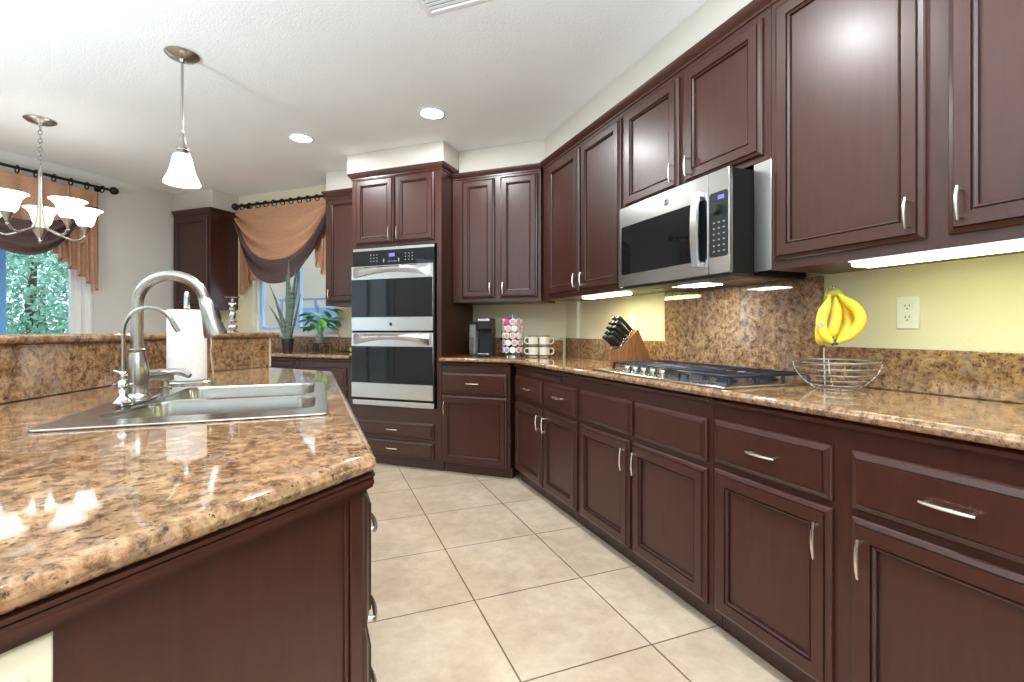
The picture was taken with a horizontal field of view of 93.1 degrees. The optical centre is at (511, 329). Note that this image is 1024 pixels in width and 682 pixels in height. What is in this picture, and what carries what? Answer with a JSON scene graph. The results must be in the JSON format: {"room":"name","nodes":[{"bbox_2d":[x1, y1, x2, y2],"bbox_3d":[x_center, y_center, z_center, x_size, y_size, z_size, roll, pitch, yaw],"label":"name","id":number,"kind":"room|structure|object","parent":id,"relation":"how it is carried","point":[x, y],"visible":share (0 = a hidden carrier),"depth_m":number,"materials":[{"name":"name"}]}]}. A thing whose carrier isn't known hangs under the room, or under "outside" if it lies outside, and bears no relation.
{"room":"kitchen","nodes":[
{"label":"kitchen","id":0,"kind":"room"},
{"bbox_2d":[6,250,67,333],"bbox_3d":[-6.462,-0.256,6.538,2.311,3.061,2.325,0,0,12],"label":"tree","id":1,"kind":"object","parent":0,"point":[30,317],"visible":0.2,"depth_m":6.17,"materials":[{"name":"green plant"}]},
{"bbox_2d":[0,150,174,332],"bbox_3d":[-4.710,-0.180,2.938,0.140,2.620,5.819,0,0,21],"label":"wall","id":2,"kind":"structure","parent":0,"point":[136,224],"depth_m":4.88,"materials":[{"name":"paint"}]},
{"bbox_2d":[0,162,118,194],"bbox_3d":[-4.118,-1.342,4.098,0.137,0.088,1.384,0,0,21],"label":"curtain rod","id":3,"kind":"object","parent":2,"relation":"attached to","point":[113,190],"visible":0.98,"depth_m":4.35,"materials":[{"name":"black metal"}]},
{"bbox_2d":[68,269,80,333],"bbox_3d":[-4.231,-0.460,4.109,0.140,1.540,1.050,0,0,21],"label":"window","id":4,"kind":"structure","parent":2,"relation":"in","point":[74,281],"depth_m":4.53,"materials":[{"name":"white plastic"}]},
{"bbox_2d":[0,170,102,290],"bbox_3d":[-3.982,-0.832,4.017,0.344,0.924,1.126,0,0,21],"label":"window valance","id":5,"kind":"object","parent":4,"relation":"attached to","point":[81,256],"visible":0.63,"depth_m":4.22,"materials":[{"name":"orange fabric"}]},
{"bbox_2d":[85,277,92,332],"bbox_3d":[-3.996,-0.480,4.584,0.020,1.620,0.055,0,0,21],"label":"trim","id":6,"kind":"structure","parent":2,"relation":"attached to","point":[88,287],"depth_m":4.58,"materials":[{"name":"white plastic"}]},
{"bbox_2d":[0,337,265,404],"bbox_3d":[-1.526,0.587,1.423,0.355,1.085,2.925,0,0,-4],"label":"wall","id":7,"kind":"structure","parent":0,"point":[262,337],"depth_m":1.68,"materials":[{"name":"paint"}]},
{"bbox_2d":[0,338,268,403],"bbox_3d":[-1.454,0.130,1.408,0.252,0.171,2.855,0,0,-4],"label":"backsplash slab","id":8,"kind":"structure","parent":7,"relation":"attached to","point":[27,371],"depth_m":1.72,"materials":[{"name":"stone"}]},
{"bbox_2d":[0,332,279,344],"bbox_3d":[-1.546,0.029,1.459,0.494,0.029,3.022,0,0,-3],"label":"ledge cap","id":9,"kind":"object","parent":7,"relation":"on","point":[5,339],"visible":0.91,"depth_m":1.72,"materials":[{"name":"stone"}]},
{"bbox_2d":[225,297,239,331],"bbox_3d":[-1.584,-0.087,2.750,0.076,0.200,0.076,0,0,-22],"label":"candle holder","id":10,"kind":"object","parent":9,"relation":"on","point":[232,327],"visible":0.98,"depth_m":2.74,"materials":[{"name":"silver metal"}]},
{"bbox_2d":[264,337,270,366],"bbox_3d":[-1.480,0.130,2.866,0.140,0.171,0.013,0,0,23],"label":"trim","id":11,"kind":"structure","parent":7,"relation":"attached to","point":[264,337],"depth_m":2.84,"materials":[{"name":"beige"}]},
{"bbox_2d":[175,189,238,212],"bbox_3d":[-3.386,-1.393,5.381,0.590,0.195,0.310,0,0,21],"label":"wall","id":12,"kind":"structure","parent":0,"point":[206,198],"depth_m":5.24,"materials":[{"name":"paint"}]},
{"bbox_2d":[326,169,351,190],"bbox_3d":[-1.474,-1.393,4.641,0.472,0.195,0.330,0,0,21],"label":"wall","id":13,"kind":"structure","parent":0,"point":[338,179],"depth_m":4.52,"materials":[{"name":"paint"}]},
{"bbox_2d":[0,0,708,196],"bbox_3d":[-2.193,-1.540,0.004,8.206,0.100,11.902,0,0,-22],"label":"ceiling","id":14,"kind":"structure","parent":0,"point":[353,77],"depth_m":2.84,"materials":[{"name":"paint"}]},
{"bbox_2d":[0,114,103,242],"bbox_3d":[-3.344,-1.052,3.416,0.695,0.874,0.672,0,0,-6],"label":"chandelier","id":15,"kind":"object","parent":14,"relation":"hanging from","point":[70,209],"visible":1,"depth_m":3.41,"materials":[{"name":"glass"}]},
{"bbox_2d":[162,46,201,188],"bbox_3d":[-1.782,-1.139,2.620,0.177,0.701,0.177,0,0,-22],"label":"pendant lamp","id":16,"kind":"object","parent":14,"relation":"hanging from","point":[181,173],"visible":1,"depth_m":2.60,"materials":[{"name":"glass"}]},
{"bbox_2d":[174,132,189,154],"bbox_3d":[-1.782,-1.005,2.620,0.074,0.120,0.074,0,0,-22],"label":"socket","id":17,"kind":"object","parent":16,"relation":"attached to","point":[182,149],"depth_m":2.60,"materials":[{"name":"grey metal"}]},
{"bbox_2d":[287,133,314,142],"bbox_3d":[-1.637,-1.486,3.762,0.196,0.008,0.196,0,0,-22],"label":"recessed light","id":18,"kind":"object","parent":14,"relation":"in","point":[296,137],"visible":1,"depth_m":3.76,"materials":[{"name":"glass"}]},
{"bbox_2d":[417,107,445,119],"bbox_3d":[-0.550,-1.486,3.332,0.196,0.008,0.196,0,0,-22],"label":"recessed light","id":19,"kind":"object","parent":14,"relation":"in","point":[431,113],"visible":1,"depth_m":3.33,"materials":[{"name":"white plastic"}]},
{"bbox_2d":[417,0,488,15],"bbox_3d":[-0.256,-1.484,2.082,0.400,0.010,0.300,0,0,21],"label":"ceiling vent","id":20,"kind":"object","parent":14,"relation":"in","point":[432,7],"visible":1,"depth_m":2.21,"materials":[{"name":"white plastic"}]},
{"bbox_2d":[219,185,565,355],"bbox_3d":[-1.475,-0.180,4.893,4.510,2.620,0.141,0,0,21],"label":"wall","id":21,"kind":"structure","parent":0,"point":[549,319],"depth_m":4.37,"materials":[{"name":"paint"}]},
{"bbox_2d":[171,207,238,309],"bbox_3d":[-3.377,-0.759,5.350,0.599,1.066,0.358,0,0,21],"label":"upper cabinet","id":22,"kind":"object","parent":21,"relation":"attached to","point":[205,238],"visible":0.79,"depth_m":5.22,"materials":[{"name":"brown wood"}]},
{"bbox_2d":[231,194,325,209],"bbox_3d":[-2.364,-1.342,5.083,1.467,0.088,0.137,0,0,21],"label":"curtain rod","id":23,"kind":"object","parent":21,"relation":"attached to","point":[235,206],"visible":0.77,"depth_m":5.09,"materials":[{"name":"black metal"}]},
{"bbox_2d":[257,265,339,336],"bbox_3d":[-2.303,-0.580,5.177,1.220,1.300,0.140,0,0,21],"label":"window","id":24,"kind":"structure","parent":21,"relation":"in","point":[298,332],"depth_m":5.20,"materials":[{"name":"white plastic"}]},
{"bbox_2d":[234,200,325,293],"bbox_3d":[-2.386,-0.842,5.016,1.340,0.904,0.169,0,0,21],"label":"window valance","id":25,"kind":"object","parent":24,"relation":"attached to","point":[270,237],"visible":0.89,"depth_m":4.97,"materials":[{"name":"orange fabric"}]},
{"bbox_2d":[270,337,350,350],"bbox_3d":[-2.401,0.144,5.160,2.570,0.141,0.019,0,0,21],"label":"backsplash slab","id":26,"kind":"structure","parent":21,"relation":"attached to","point":[300,343],"depth_m":5.02,"materials":[{"name":"stone"}]},
{"bbox_2d":[321,188,351,306],"bbox_3d":[-1.493,-0.759,4.609,0.488,1.066,0.399,0,0,21],"label":"upper cabinet","id":27,"kind":"object","parent":21,"relation":"attached to","point":[338,202],"visible":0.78,"depth_m":4.48,"materials":[{"name":"brown wood"}]},
{"bbox_2d":[340,318,345,329],"bbox_3d":[-1.708,-0.060,4.900,0.072,0.116,0.010,0,0,21],"label":"wall outlet","id":28,"kind":"object","parent":21,"relation":"attached to","point":[342,321],"visible":0.94,"depth_m":4.90,"materials":[{"name":"white plastic"}]},
{"bbox_2d":[451,163,554,304],"bbox_3d":[-0.072,-0.754,4.040,0.763,1.056,0.447,0,0,21],"label":"upper cabinet","id":29,"kind":"object","parent":21,"relation":"attached to","point":[498,213],"visible":0.97,"depth_m":3.87,"materials":[{"name":"brown wood"}]},
{"bbox_2d":[508,315,515,326],"bbox_3d":[0.002,-0.075,4.248,0.072,0.116,0.009,0,0,21],"label":"wall outlet","id":30,"kind":"object","parent":21,"relation":"attached to","point":[509,316],"visible":0.22,"depth_m":4.25,"materials":[{"name":"white plastic"}]},
{"bbox_2d":[496,337,562,355],"bbox_3d":[0.048,0.141,4.225,0.812,0.149,0.019,0,0,21],"label":"backsplash slab","id":31,"kind":"structure","parent":21,"relation":"attached to","point":[557,345],"depth_m":4.19,"materials":[{"name":"stone"}]},
{"bbox_2d":[347,141,458,173],"bbox_3d":[-0.866,-1.411,4.260,0.930,0.158,0.608,0,0,21],"label":"wall","id":32,"kind":"structure","parent":0,"point":[438,151],"depth_m":3.96,"materials":[{"name":"paint"}]},
{"bbox_2d":[367,463,792,681],"bbox_3d":[-3.783,1.190,0.815,10.565,0.120,14.700,0,0,-22],"label":"floor","id":33,"kind":"structure","parent":0,"point":[475,578],"depth_m":2.03,"materials":[{"name":"tile"}]},
{"bbox_2d":[0,470,377,681],"bbox_3d":[-0.917,0.689,1.306,1.142,0.880,3.179,0,0,-12],"label":"base cabinet","id":34,"kind":"object","parent":33,"relation":"on","point":[283,593],"visible":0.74,"depth_m":0.63,"materials":[{"name":"brown wood"}]},
{"bbox_2d":[0,631,52,681],"bbox_3d":[-0.450,0.344,0.427,0.009,0.116,0.072,0,0,25],"label":"wall outlet","id":35,"kind":"object","parent":34,"relation":"attached to","point":[32,661],"visible":1,"depth_m":0.44,"materials":[{"name":"beige plastic"}]},
{"bbox_2d":[5,674,26,681],"bbox_3d":[-0.447,0.324,0.426,0.002,0.028,0.032,0,0,25],"label":"socket","id":36,"kind":"object","parent":35,"relation":"attached to","point":[8,677],"depth_m":0.43,"materials":[{"name":"white plastic"}]},
{"bbox_2d":[0,367,375,615],"bbox_3d":[-1.074,0.232,1.276,1.243,0.032,3.146,0,0,-22],"label":"countertop","id":37,"kind":"structure","parent":34,"relation":"on","point":[77,507],"depth_m":0.72,"materials":[{"name":"stone"}]},
{"bbox_2d":[111,305,180,404],"bbox_3d":[-1.018,0.066,1.352,0.160,0.270,0.052,0,0,-22],"label":"filter faucet","id":38,"kind":"object","parent":37,"relation":"on","point":[123,385],"visible":1,"depth_m":1.33,"materials":[{"name":"silver metal"}]},
{"bbox_2d":[116,270,226,406],"bbox_3d":[-1.025,0.014,1.489,0.269,0.389,0.290,0,0,-22],"label":"kitchen faucet","id":39,"kind":"object","parent":37,"relation":"on","point":[137,366],"visible":0.94,"depth_m":1.44,"materials":[{"name":"silver metal"}]},
{"bbox_2d":[27,382,327,432],"bbox_3d":[-0.886,0.316,1.488,0.592,0.212,0.796,0,0,-22],"label":"sink","id":40,"kind":"object","parent":37,"relation":"in","point":[197,404],"visible":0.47,"depth_m":1.43,"materials":[{"name":"metal"}]},
{"bbox_2d":[157,375,173,388],"bbox_3d":[-1.222,0.178,1.734,0.078,0.062,0.050,0,0,-22],"label":"soap dispenser","id":41,"kind":"object","parent":40,"relation":"on","point":[165,384],"visible":0.49,"depth_m":1.72,"materials":[{"name":"grey metal"}]},
{"bbox_2d":[157,291,215,385],"bbox_3d":[-1.307,0.029,1.951,0.196,0.372,0.196,0,0,-22],"label":"paper towel holder","id":42,"kind":"object","parent":37,"relation":"on","point":[187,305],"visible":0.48,"depth_m":1.94,"materials":[{"name":"metal"}]},
{"bbox_2d":[166,309,206,380],"bbox_3d":[-1.307,0.059,1.951,0.136,0.279,0.136,0,0,-22],"label":"paper towel roll","id":43,"kind":"object","parent":42,"relation":"on","point":[186,348],"visible":0.89,"depth_m":1.90,"materials":[{"name":"white paper"}]},
{"bbox_2d":[271,357,298,368],"bbox_3d":[-2.299,0.690,4.772,0.994,0.879,0.581,0,0,21],"label":"base cabinet","id":44,"kind":"object","parent":33,"relation":"on","point":[276,362],"visible":0.06,"depth_m":4.42,"materials":[{"name":"brown wood"}]},
{"bbox_2d":[299,358,351,409],"bbox_3d":[-1.559,0.690,4.490,0.578,0.879,0.581,0,0,21],"label":"base cabinet","id":45,"kind":"object","parent":33,"relation":"on","point":[341,368],"visible":0.12,"depth_m":4.20,"materials":[{"name":"brown wood"}]},
{"bbox_2d":[348,161,472,470],"bbox_3d":[-0.871,-0.099,4.249,0.926,2.456,0.626,0,0,21],"label":"tall cabinet","id":46,"kind":"object","parent":33,"relation":"on","point":[407,205],"visible":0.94,"depth_m":3.97,"materials":[{"name":"brown wood"}]},
{"bbox_2d":[351,244,436,408],"bbox_3d":[-0.897,-0.029,4.221,0.790,1.313,0.622,0,0,21],"label":"double wall oven","id":47,"kind":"object","parent":46,"relation":"in","point":[394,289],"visible":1,"depth_m":3.96,"materials":[{"name":"metal"}]},
{"bbox_2d":[442,362,519,478],"bbox_3d":[-0.199,0.690,3.970,0.582,0.879,0.581,0,0,21],"label":"base cabinet","id":48,"kind":"object","parent":33,"relation":"on","point":[478,399],"visible":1,"depth_m":3.73,"materials":[{"name":"brown wood"}]},
{"bbox_2d":[514,364,587,528],"bbox_3d":[0.434,0.690,3.277,0.586,0.879,0.973,0,0,-22],"label":"base cabinet","id":49,"kind":"object","parent":33,"relation":"on","point":[547,403],"visible":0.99,"depth_m":3.08,"materials":[{"name":"brown wood"}]},
{"bbox_2d":[579,375,722,628],"bbox_3d":[0.796,0.690,2.363,0.586,0.879,0.986,0,0,-22],"label":"base cabinet","id":50,"kind":"object","parent":33,"relation":"on","point":[647,452],"visible":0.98,"depth_m":2.12,"materials":[{"name":"brown wood"}]},
{"bbox_2d":[439,354,1023,450],"bbox_3d":[0.625,0.232,2.215,1.054,0.032,4.759,0,0,-22],"label":"countertop","id":51,"kind":"structure","parent":50,"relation":"on","point":[996,423],"depth_m":1.45,"materials":[{"name":"stone"}]},
{"bbox_2d":[469,318,495,356],"bbox_3d":[-0.262,0.058,4.043,0.218,0.315,0.260,0,0,7],"label":"coffee maker","id":52,"kind":"object","parent":51,"relation":"on","point":[482,333],"visible":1,"depth_m":4.02,"materials":[{"name":"black plastic"}]},
{"bbox_2d":[503,314,521,356],"bbox_3d":[0.005,0.042,3.947,0.150,0.348,0.149,0,0,-22],"label":"pod carousel","id":53,"kind":"object","parent":51,"relation":"on","point":[512,354],"visible":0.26,"depth_m":3.91,"materials":[{"name":"silver metal"}]},
{"bbox_2d":[504,319,509,324],"bbox_3d":[-0.033,-0.067,3.895,0.051,0.050,0.038,0,0,36],"label":"pod","id":54,"kind":"object","parent":53,"relation":"in","point":[506,321],"visible":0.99,"depth_m":3.88,"materials":[{"name":"pink"}]},
{"bbox_2d":[505,325,510,331],"bbox_3d":[-0.024,-0.011,3.889,0.051,0.050,0.038,0,0,26],"label":"pod","id":55,"kind":"object","parent":53,"relation":"in","point":[507,328],"visible":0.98,"depth_m":3.87,"materials":[{"name":"white"}]},
{"bbox_2d":[509,333,515,338],"bbox_3d":[0.005,0.045,3.882,0.051,0.050,0.038,0,0,0],"label":"pod","id":56,"kind":"object","parent":53,"relation":"in","point":[512,335],"visible":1,"depth_m":3.86,"materials":[{"name":"white"}]},
{"bbox_2d":[509,319,515,324],"bbox_3d":[0.005,-0.067,3.882,0.051,0.050,0.038,0,0,0],"label":"pod","id":57,"kind":"object","parent":53,"relation":"in","point":[512,321],"visible":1,"depth_m":3.86,"materials":[{"name":"white"}]},
{"bbox_2d":[510,347,515,352],"bbox_3d":[0.005,0.160,3.882,0.051,0.050,0.038,0,0,0],"label":"pod","id":58,"kind":"object","parent":53,"relation":"in","point":[512,349],"visible":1,"depth_m":3.86,"materials":[{"name":"white"}]},
{"bbox_2d":[511,340,517,345],"bbox_3d":[0.016,0.102,3.883,0.051,0.050,0.038,0,0,-10],"label":"pod","id":59,"kind":"object","parent":53,"relation":"in","point":[514,342],"visible":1,"depth_m":3.87,"materials":[{"name":"white"}]},
{"bbox_2d":[511,325,517,331],"bbox_3d":[0.016,-0.011,3.883,0.051,0.050,0.038,0,0,-10],"label":"pod","id":60,"kind":"object","parent":53,"relation":"in","point":[514,328],"visible":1,"depth_m":3.87,"materials":[{"name":"white"}]},
{"bbox_2d":[524,346,538,356],"bbox_3d":[0.163,0.173,3.932,0.111,0.084,0.086,0,0,32],"label":"coffee mug","id":61,"kind":"object","parent":51,"relation":"on","point":[533,351],"visible":1,"depth_m":3.89,"materials":[{"name":"beige ceramic"}]},
{"bbox_2d":[524,336,538,345],"bbox_3d":[0.163,0.089,3.932,0.111,0.084,0.086,0,0,32],"label":"coffee mug","id":62,"kind":"object","parent":61,"relation":"on","point":[532,340],"visible":0.99,"depth_m":3.89,"materials":[{"name":"beige ceramic"}]},
{"bbox_2d":[539,346,553,356],"bbox_3d":[0.272,0.173,3.886,0.111,0.084,0.086,0,0,32],"label":"coffee mug","id":63,"kind":"object","parent":51,"relation":"on","point":[544,351],"visible":0.99,"depth_m":3.86,"materials":[{"name":"beige ceramic"}]},
{"bbox_2d":[539,336,553,345],"bbox_3d":[0.272,0.089,3.886,0.111,0.084,0.086,0,0,32],"label":"coffee mug","id":64,"kind":"object","parent":63,"relation":"on","point":[543,340],"visible":1,"depth_m":3.86,"materials":[{"name":"beige ceramic"}]},
{"bbox_2d":[610,330,650,365],"bbox_3d":[0.732,0.107,2.973,0.235,0.217,0.120,0,0,-19],"label":"knife block","id":65,"kind":"object","parent":51,"relation":"on","point":[633,349],"visible":0.7,"depth_m":2.91,"materials":[{"name":"brown wood"}]},
{"bbox_2d":[602,335,613,346],"bbox_3d":[0.589,0.069,2.971,0.087,0.077,0.019,0,0,-19],"label":"kitchen knife","id":66,"kind":"object","parent":65,"relation":"in","point":[603,336],"visible":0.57,"depth_m":2.96,"materials":[{"name":"black plastic"}]},
{"bbox_2d":[607,335,618,347],"bbox_3d":[0.609,0.069,2.914,0.087,0.077,0.019,0,0,-19],"label":"kitchen knife","id":67,"kind":"object","parent":65,"relation":"in","point":[608,336],"visible":0.61,"depth_m":2.91,"materials":[{"name":"black plastic"}]},
{"bbox_2d":[609,335,622,347],"bbox_3d":[0.619,0.069,2.886,0.087,0.077,0.019,0,0,-19],"label":"kitchen knife","id":68,"kind":"object","parent":65,"relation":"in","point":[611,337],"visible":1,"depth_m":2.88,"materials":[{"name":"black plastic"}]},
{"bbox_2d":[609,325,623,339],"bbox_3d":[0.635,0.017,2.939,0.104,0.093,0.019,0,0,-19],"label":"kitchen knife","id":69,"kind":"object","parent":65,"relation":"in","point":[611,326],"visible":0.43,"depth_m":2.93,"materials":[{"name":"black plastic"}]},
{"bbox_2d":[611,331,624,343],"bbox_3d":[0.633,0.045,2.897,0.093,0.082,0.019,0,0,-19],"label":"kitchen knife","id":70,"kind":"object","parent":65,"relation":"in","point":[614,333],"visible":1,"depth_m":2.89,"materials":[{"name":"black plastic"}]},
{"bbox_2d":[612,321,626,335],"bbox_3d":[0.654,-0.009,2.946,0.109,0.098,0.019,0,0,-19],"label":"kitchen knife","id":71,"kind":"object","parent":65,"relation":"in","point":[613,322],"visible":0.41,"depth_m":2.94,"materials":[{"name":"black plastic"}]},
{"bbox_2d":[613,325,627,340],"bbox_3d":[0.648,0.017,2.902,0.104,0.093,0.019,0,0,-19],"label":"kitchen knife","id":72,"kind":"object","parent":65,"relation":"in","point":[615,327],"visible":1,"depth_m":2.90,"materials":[{"name":"black plastic"}]},
{"bbox_2d":[615,321,630,336],"bbox_3d":[0.667,-0.009,2.908,0.109,0.098,0.019,0,0,-19],"label":"kitchen knife","id":73,"kind":"object","parent":65,"relation":"in","point":[618,323],"visible":1,"depth_m":2.90,"materials":[{"name":"black plastic"}]},
{"bbox_2d":[617,316,633,332],"bbox_3d":[0.682,-0.035,2.924,0.115,0.103,0.019,0,0,-19],"label":"kitchen knife","id":74,"kind":"object","parent":65,"relation":"in","point":[619,318],"visible":1,"depth_m":2.92,"materials":[{"name":"black plastic"}]},
{"bbox_2d":[593,360,816,389],"bbox_3d":[0.822,0.193,2.256,0.500,0.046,0.900,0,0,-22],"label":"gas cooktop","id":75,"kind":"object","parent":51,"relation":"in","point":[715,376],"visible":0.98,"depth_m":2.03,"materials":[{"name":"metal"}]},
{"bbox_2d":[792,285,884,390],"bbox_3d":[1.179,0.025,1.763,0.281,0.381,0.281,0,0,-22],"label":"fruit basket","id":76,"kind":"object","parent":51,"relation":"on","point":[841,388],"visible":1,"depth_m":1.75,"materials":[{"name":"metal"}]},
{"bbox_2d":[792,358,884,390],"bbox_3d":[1.179,0.163,1.763,0.281,0.105,0.281,0,0,-22],"label":"wire bowl","id":77,"kind":"object","parent":76,"relation":"attached to","point":[841,388],"depth_m":1.74,"materials":[{"name":"metal"}]},
{"bbox_2d":[815,289,866,347],"bbox_3d":[1.169,-0.041,1.731,0.148,0.213,0.104,0,0,29],"label":"banana bunch","id":78,"kind":"object","parent":76,"relation":"hanging from","point":[853,315],"visible":1,"depth_m":1.72,"materials":[{"name":"yellow"}]},
{"bbox_2d":[711,397,1023,681],"bbox_3d":[1.164,0.690,1.434,0.586,0.879,1.006,0,0,-22],"label":"base cabinet","id":79,"kind":"object","parent":33,"relation":"on","point":[845,550],"visible":1,"depth_m":1.28,"materials":[{"name":"brown wood"}]},
{"bbox_3d":[-3.243,0.690,5.133,1.013,0.879,0.581,0,0,21],"label":"base cabinet","id":80,"kind":"object","parent":33,"relation":"on","visible":0},
{"bbox_2d":[271,350,350,358],"bbox_3d":[-2.495,0.232,4.874,2.609,0.032,0.618,0,0,21],"label":"countertop","id":81,"kind":"structure","parent":80,"relation":"on","point":[274,353],"depth_m":4.36,"materials":[{"name":"stone"}]},
{"bbox_2d":[269,261,300,351],"bbox_3d":[-2.250,-0.241,4.802,0.306,0.914,0.124,0,0,20],"label":"snake plant","id":82,"kind":"object","parent":81,"relation":"on","point":[286,328],"visible":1,"depth_m":4.79,"materials":[{"name":"green plant"}]},
{"bbox_2d":[307,343,331,351],"bbox_3d":[-1.913,0.172,4.824,0.238,0.086,0.088,0,0,21],"label":"plant stand","id":83,"kind":"object","parent":81,"relation":"on","point":[316,344],"visible":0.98,"depth_m":4.79,"materials":[{"name":"black metal"}]},
{"bbox_2d":[316,334,323,342],"bbox_3d":[-1.913,0.083,4.824,0.076,0.092,0.076,0,0,-22],"label":"vase","id":84,"kind":"object","parent":83,"relation":"on","point":[319,337],"depth_m":4.79,"materials":[{"name":"clear glass"}]},
{"bbox_2d":[298,308,344,342],"bbox_3d":[-1.902,-0.044,4.846,0.457,0.346,0.206,0,0,-8],"label":"pothos","id":85,"kind":"object","parent":83,"relation":"on","point":[323,322],"visible":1,"depth_m":4.82,"materials":[{"name":"green plant"}]},
{"bbox_2d":[338,338,350,351],"bbox_3d":[-1.529,0.148,4.710,0.306,0.132,0.105,0,0,21],"label":"wire caddy","id":86,"kind":"object","parent":81,"relation":"on","point":[339,338],"visible":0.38,"depth_m":4.78,"materials":[{"name":"black metal"}]},
{"bbox_2d":[459,0,752,172],"bbox_3d":[1.528,-1.383,0.222,0.845,0.215,9.087,0,0,-22],"label":"wall","id":87,"kind":"structure","parent":0,"point":[713,13],"depth_m":2.87,"materials":[{"name":"paint"}]},
{"bbox_2d":[566,253,1023,403],"bbox_3d":[2.105,-0.180,0.102,0.140,2.620,8.920,0,0,-22],"label":"wall","id":88,"kind":"structure","parent":0,"point":[976,304],"depth_m":1.66,"materials":[{"name":"paint"}]},
{"bbox_2d":[540,103,664,300],"bbox_3d":[0.565,-0.754,3.283,0.379,1.056,1.055,0,0,-22],"label":"upper cabinet","id":89,"kind":"object","parent":88,"relation":"attached to","point":[584,177],"visible":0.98,"depth_m":3.11,"materials":[{"name":"brown wood"}]},
{"bbox_2d":[581,291,632,298],"bbox_3d":[0.580,-0.215,3.004,0.098,0.020,0.440,0,0,-22],"label":"light","id":90,"kind":"object","parent":89,"relation":"attached to","point":[615,293],"visible":1,"depth_m":2.92,"materials":[{"name":"white plastic"}]},
{"bbox_2d":[566,338,664,359],"bbox_3d":[0.687,0.141,3.466,0.019,0.149,1.250,0,0,-22],"label":"backsplash slab","id":91,"kind":"structure","parent":88,"relation":"attached to","point":[575,347],"depth_m":3.58,"materials":[{"name":"stone"}]},
{"bbox_2d":[628,311,634,328],"bbox_3d":[0.791,-0.065,3.217,0.009,0.116,0.072,0,0,-22],"label":"wall outlet","id":92,"kind":"object","parent":88,"relation":"attached to","point":[631,315],"visible":1,"depth_m":3.21,"materials":[{"name":"white plastic"}]},
{"bbox_2d":[619,0,770,207],"bbox_3d":[0.937,-0.969,2.343,0.379,0.627,0.962,0,0,-22],"label":"upper cabinet","id":93,"kind":"object","parent":88,"relation":"attached to","point":[708,111],"visible":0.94,"depth_m":2.14,"materials":[{"name":"brown wood"}]},
{"bbox_2d":[620,166,805,291],"bbox_3d":[0.890,-0.425,2.304,0.463,0.430,0.746,0,0,-22],"label":"microwave","id":94,"kind":"object","parent":93,"relation":"attached to","point":[697,234],"visible":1,"depth_m":2.08,"materials":[{"name":"silver"}]},
{"bbox_2d":[665,276,823,380],"bbox_3d":[1.093,-0.004,2.435,0.022,0.437,0.963,0,0,-22],"label":"backsplash slab","id":95,"kind":"structure","parent":88,"relation":"attached to","point":[769,325],"depth_m":2.32,"materials":[{"name":"stone"}]},
{"bbox_2d":[754,0,1023,273],"bbox_3d":[1.300,-0.754,1.425,0.379,1.056,1.172,0,0,-22],"label":"upper cabinet","id":96,"kind":"object","parent":88,"relation":"attached to","point":[897,126],"depth_m":1.46,"materials":[{"name":"brown wood"}]},
{"bbox_2d":[848,238,1023,267],"bbox_3d":[1.278,-0.215,1.240,0.098,0.020,0.765,0,0,-22],"label":"light","id":97,"kind":"object","parent":96,"relation":"attached to","point":[1012,245],"visible":1,"depth_m":1.35,"materials":[{"name":"white plastic"}]},
{"bbox_2d":[897,295,919,328],"bbox_3d":[1.390,-0.062,1.703,0.009,0.116,0.072,0,0,-22],"label":"wall outlet","id":98,"kind":"object","parent":88,"relation":"attached to","point":[908,307],"visible":1,"depth_m":1.70,"materials":[{"name":"white plastic"}]},
{"bbox_2d":[902,314,912,321],"bbox_3d":[1.388,-0.042,1.702,0.002,0.028,0.032,0,0,-22],"label":"socket","id":99,"kind":"object","parent":98,"relation":"attached to","point":[905,317],"depth_m":1.70,"materials":[{"name":"white plastic"}]},
{"bbox_2d":[902,302,912,310],"bbox_3d":[1.388,-0.082,1.702,0.002,0.028,0.032,0,0,-22],"label":"socket","id":100,"kind":"object","parent":98,"relation":"attached to","point":[906,306],"depth_m":1.70,"materials":[{"name":"white plastic"}]},
{"bbox_2d":[821,346,1023,403],"bbox_3d":[1.628,0.141,1.090,0.019,0.149,1.928,0,0,-22],"label":"backsplash slab","id":101,"kind":"structure","parent":88,"relation":"attached to","point":[985,375],"depth_m":1.60,"materials":[{"name":"stone"}]},
{"label":"outside","id":102,"kind":"structure","parent":0,"visible":0},
{"bbox_3d":[-4.455,1.350,0.387,52.000,0.160,56.000,0,0,-22],"label":"ground","id":103,"kind":"structure","parent":102,"visible":0},
{"bbox_2d":[0,248,5,333],"bbox_3d":[-4.886,0.095,3.963,0.200,2.350,1.050,0,0,21],"label":"patio post","id":104,"kind":"object","parent":103,"relation":"on","point":[2,252],"visible":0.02,"depth_m":4.39,"materials":[{"name":"blue paint"}]},
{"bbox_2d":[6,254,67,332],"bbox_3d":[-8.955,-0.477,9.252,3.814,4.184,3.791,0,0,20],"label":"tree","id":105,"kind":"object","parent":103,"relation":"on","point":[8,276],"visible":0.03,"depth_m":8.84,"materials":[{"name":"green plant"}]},
{"bbox_2d":[265,249,334,326],"bbox_3d":[-4.280,-0.500,11.969,13.000,3.540,0.200,0,0,21],"label":"wall","id":106,"kind":"structure","parent":103,"relation":"on","point":[314,283],"depth_m":12.21,"materials":[{"name":"paint"}]},
{"bbox_2d":[279,298,333,324],"bbox_3d":[-1.841,0.395,6.863,3.800,1.750,0.030,0,0,21],"label":"railing","id":107,"kind":"object","parent":103,"relation":"on","point":[314,299],"visible":0.09,"depth_m":7.32,"materials":[{"name":"blue metal"}]},
{"bbox_2d":[303,304,335,326],"bbox_3d":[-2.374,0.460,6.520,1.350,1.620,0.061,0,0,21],"label":"shed","id":108,"kind":"object","parent":103,"relation":"on","point":[317,309],"visible":0.05,"depth_m":6.60,"materials":[{"name":"blue"}]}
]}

